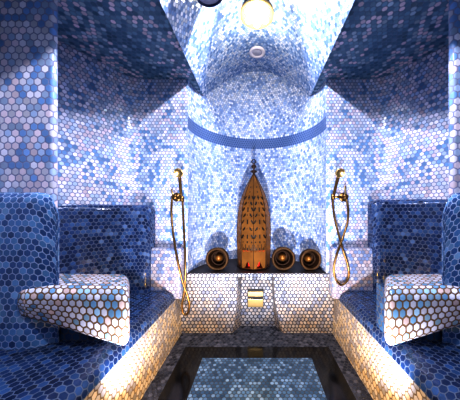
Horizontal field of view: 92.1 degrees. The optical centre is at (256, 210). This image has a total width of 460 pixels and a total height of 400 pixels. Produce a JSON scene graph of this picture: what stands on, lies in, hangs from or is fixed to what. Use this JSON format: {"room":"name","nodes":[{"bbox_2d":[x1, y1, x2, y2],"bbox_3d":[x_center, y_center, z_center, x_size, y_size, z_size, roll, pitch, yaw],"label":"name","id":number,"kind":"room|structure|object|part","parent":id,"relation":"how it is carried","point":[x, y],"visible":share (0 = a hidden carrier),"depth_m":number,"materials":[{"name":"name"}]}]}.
{"room":"spa","nodes":[
{"label":"spa","id":0,"kind":"room"},
{"bbox_2d":[0,0,57,209],"bbox_3d":[-1.387,-0.070,1.330,0.465,2.460,0.170,0,0,0],"label":"wall","id":1,"kind":"structure","parent":0,"point":[28,28],"depth_m":1.25,"materials":[{"name":"tile"}]},
{"bbox_2d":[58,40,187,272],"bbox_3d":[-1.444,-0.075,0.540,0.673,2.470,3.426,0,0,16],"label":"wall","id":2,"kind":"structure","parent":0,"point":[122,139],"depth_m":2.02,"materials":[{"name":"tile"}]},
{"bbox_2d":[170,168,190,315],"bbox_3d":[-0.710,0.266,1.993,0.115,1.295,0.285,0,0,-39],"label":"shower","id":3,"kind":"object","parent":2,"relation":"attached to","point":[177,172],"visible":1,"depth_m":1.95,"materials":[{"name":"gold metal"}]},
{"bbox_3d":[-0.763,-0.131,2.059,0.084,0.084,0.080,0,0,0],"label":"wall plate","id":4,"kind":"part","parent":3,"relation":"part of","materials":[{"name":"gold metal"}]},
{"bbox_2d":[58,0,448,95],"bbox_3d":[0.000,-1.515,0.900,3.600,0.510,4.200,0,0,0],"label":"ceiling","id":5,"kind":"structure","parent":0,"point":[307,43],"depth_m":1.74,"materials":[{"name":"tile"}]},
{"bbox_2d":[197,0,221,7],"bbox_3d":[-0.336,-1.580,1.510,0.226,0.222,0.208,0,0,0],"label":"ceiling fitting","id":6,"kind":"object","parent":5,"relation":"attached to","point":[206,3],"visible":1,"depth_m":1.58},
{"bbox_2d":[200,0,217,3],"bbox_3d":[-0.324,-1.501,1.510,0.169,0.042,0.174,0,0,0],"label":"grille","id":7,"kind":"object","parent":6,"relation":"attached to","point":[201,1],"depth_m":1.57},
{"bbox_2d":[240,0,273,29],"bbox_3d":[0.000,-1.736,1.960,0.310,0.044,0.310,0,0,0],"label":"ceiling lamp","id":8,"kind":"object","parent":5,"relation":"attached to","point":[254,14],"visible":1,"depth_m":1.93,"materials":[{"name":"beige"}]},
{"bbox_2d":[249,46,264,57],"bbox_3d":[0.003,-1.758,2.440,0.180,0.020,0.180,0,0,0],"label":"recessed light","id":9,"kind":"object","parent":5,"relation":"in","point":[256,51],"visible":1,"depth_m":2.43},
{"bbox_2d":[188,71,325,271],"bbox_3d":[0.000,-0.590,2.445,1.320,2.500,0.690,0,0,0],"label":"wall","id":10,"kind":"structure","parent":0,"point":[262,117],"depth_m":2.62,"materials":[{"name":"tile"}]},
{"bbox_2d":[141,326,372,399],"bbox_3d":[0.000,1.160,0.550,1.500,0.001,3.500,0,0,0],"label":"floor","id":11,"kind":"structure","parent":0,"point":[216,378],"depth_m":1.60,"materials":[{"name":"tile"}]},
{"bbox_2d":[0,192,183,399],"bbox_3d":[-1.179,0.527,0.453,1.026,1.265,3.285,0,0,0],"label":"tiled bench","id":12,"kind":"object","parent":11,"relation":"on","point":[90,304],"visible":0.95,"depth_m":1.17,"materials":[{"name":"tile"}]},
{"bbox_3d":[-1.335,0.338,1.188,0.530,0.885,0.125,0,0,0],"label":"backrest","id":13,"kind":"part","parent":12,"relation":"part of","materials":[{"name":"tile"}]},
{"bbox_3d":[-1.028,0.549,1.268,0.724,0.308,0.305,0,0,0],"label":"armrest","id":14,"kind":"part","parent":12,"relation":"part of","materials":[{"name":"tile"}]},
{"bbox_3d":[-1.070,0.610,1.300,0.460,0.300,0.200,0,0,0],"label":"armrest","id":15,"kind":"part","parent":12,"relation":"part of","materials":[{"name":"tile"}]},
{"bbox_3d":[-1.143,0.935,0.449,0.855,0.450,3.277,0,0,0],"label":"seat","id":16,"kind":"part","parent":12,"relation":"part of","materials":[{"name":"tile"}]},
{"bbox_3d":[-1.340,0.362,1.755,0.337,0.835,0.989,0,0,45],"label":"backrest","id":17,"kind":"part","parent":12,"relation":"part of","materials":[{"name":"blue tile"}]},
{"bbox_2d":[158,347,355,399],"bbox_3d":[0.000,1.175,0.488,1.220,0.031,2.776,0,0,0],"label":"trim","id":18,"kind":"structure","parent":11,"relation":"on","point":[178,386],"depth_m":1.67,"materials":[{"name":"black stone"}]},
{"bbox_2d":[180,258,333,332],"bbox_3d":[0.000,0.875,2.439,1.680,0.570,0.702,0,0,0],"label":"niche ledge","id":19,"kind":"object","parent":11,"relation":"on","point":[297,299],"visible":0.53,"depth_m":2.09,"materials":[{"name":"tile"}]},
{"bbox_2d":[206,247,228,270],"bbox_3d":[-0.389,0.475,2.225,0.229,0.229,0.139,0,0,6],"label":"copper bowl","id":20,"kind":"object","parent":19,"relation":"on","point":[217,259],"visible":1,"depth_m":2.20,"materials":[{"name":"gold metal"}]},
{"bbox_2d":[237,159,270,270],"bbox_3d":[-0.034,0.020,2.330,0.332,1.140,0.331,0,0,-22],"label":"lantern","id":21,"kind":"object","parent":19,"relation":"on","point":[253,243],"visible":1,"depth_m":2.20,"materials":[{"name":"orange metal"}]},
{"bbox_3d":[-0.034,0.582,2.330,0.329,0.016,0.329,0,0,-22],"label":"plate","id":22,"kind":"part","parent":21,"relation":"part of","materials":[{"name":"orange metal"}]},
{"bbox_2d":[247,289,262,306],"bbox_3d":[-0.015,0.871,2.195,0.160,0.180,0.030,0,0,0],"label":"brass plate","id":23,"kind":"object","parent":19,"relation":"attached to","point":[254,296],"visible":1,"depth_m":2.18,"materials":[{"name":"gold metal"}]},
{"bbox_3d":[-0.015,0.913,2.188,0.153,0.077,0.017,0,0,0],"label":"plate","id":24,"kind":"part","parent":23,"relation":"part of","materials":[{"name":"gold metal"}]},
{"bbox_2d":[187,258,328,273],"bbox_3d":[0.000,0.592,2.439,1.410,0.004,0.702,0,0,0],"label":"shelf","id":25,"kind":"object","parent":19,"relation":"attached to","point":[231,268],"depth_m":2.18,"materials":[{"name":"stone"}]},
{"bbox_2d":[272,247,294,270],"bbox_3d":[0.261,0.472,2.224,0.235,0.235,0.147,0,0,0],"label":"copper bowl","id":26,"kind":"object","parent":19,"relation":"on","point":[283,258],"visible":1,"depth_m":2.20,"materials":[{"name":"gold metal"}]},
{"bbox_2d":[299,249,320,270],"bbox_3d":[0.524,0.482,2.225,0.215,0.215,0.138,0,0,-9],"label":"copper bowl","id":27,"kind":"object","parent":19,"relation":"on","point":[310,259],"visible":1,"depth_m":2.20,"materials":[{"name":"gold metal"}]},
{"bbox_2d":[329,193,459,399],"bbox_3d":[1.179,0.527,0.453,1.026,1.265,3.285,0,0,0],"label":"tiled bench","id":28,"kind":"object","parent":11,"relation":"on","point":[396,317],"visible":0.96,"depth_m":1.33,"materials":[{"name":"tile"}]},
{"bbox_3d":[1.143,0.935,0.449,0.855,0.450,3.277,0,0,0],"label":"seat","id":29,"kind":"part","parent":28,"relation":"part of","materials":[{"name":"tile"}]},
{"bbox_3d":[1.371,0.340,1.744,0.304,0.880,0.927,0,0,-39],"label":"backrest","id":30,"kind":"part","parent":28,"relation":"part of","materials":[{"name":"blue tile"}]},
{"bbox_3d":[1.030,0.610,1.300,0.540,0.300,0.200,0,0,0],"label":"armrest","id":31,"kind":"part","parent":28,"relation":"part of","materials":[{"name":"tile"}]},
{"bbox_3d":[1.028,0.549,1.268,0.724,0.308,0.305,0,0,0],"label":"armrest","id":32,"kind":"part","parent":28,"relation":"part of","materials":[{"name":"tile"}]},
{"bbox_3d":[1.300,0.338,1.188,0.600,0.885,0.125,0,0,0],"label":"backrest","id":33,"kind":"part","parent":28,"relation":"part of","materials":[{"name":"tile"}]},
{"bbox_2d":[326,44,448,272],"bbox_3d":[1.444,-0.075,0.540,0.673,2.470,3.426,0,0,-16],"label":"wall","id":34,"kind":"structure","parent":0,"point":[389,135],"depth_m":2.06,"materials":[{"name":"tile"}]},
{"bbox_2d":[331,168,349,285],"bbox_3d":[0.762,0.137,2.003,0.200,1.036,0.192,0,0,0],"label":"shower","id":35,"kind":"object","parent":34,"relation":"attached to","point":[340,172],"visible":1,"depth_m":1.97,"materials":[{"name":"gold metal"}]},
{"bbox_3d":[0.819,-0.131,2.059,0.084,0.084,0.080,0,0,0],"label":"wall plate","id":36,"kind":"part","parent":35,"relation":"part of","materials":[{"name":"gold metal"}]},
{"bbox_2d":[449,0,459,196],"bbox_3d":[1.365,-0.070,1.330,0.510,2.460,0.170,0,0,0],"label":"wall","id":37,"kind":"structure","parent":0,"point":[454,5],"depth_m":1.25,"materials":[{"name":"tile"}]}
]}

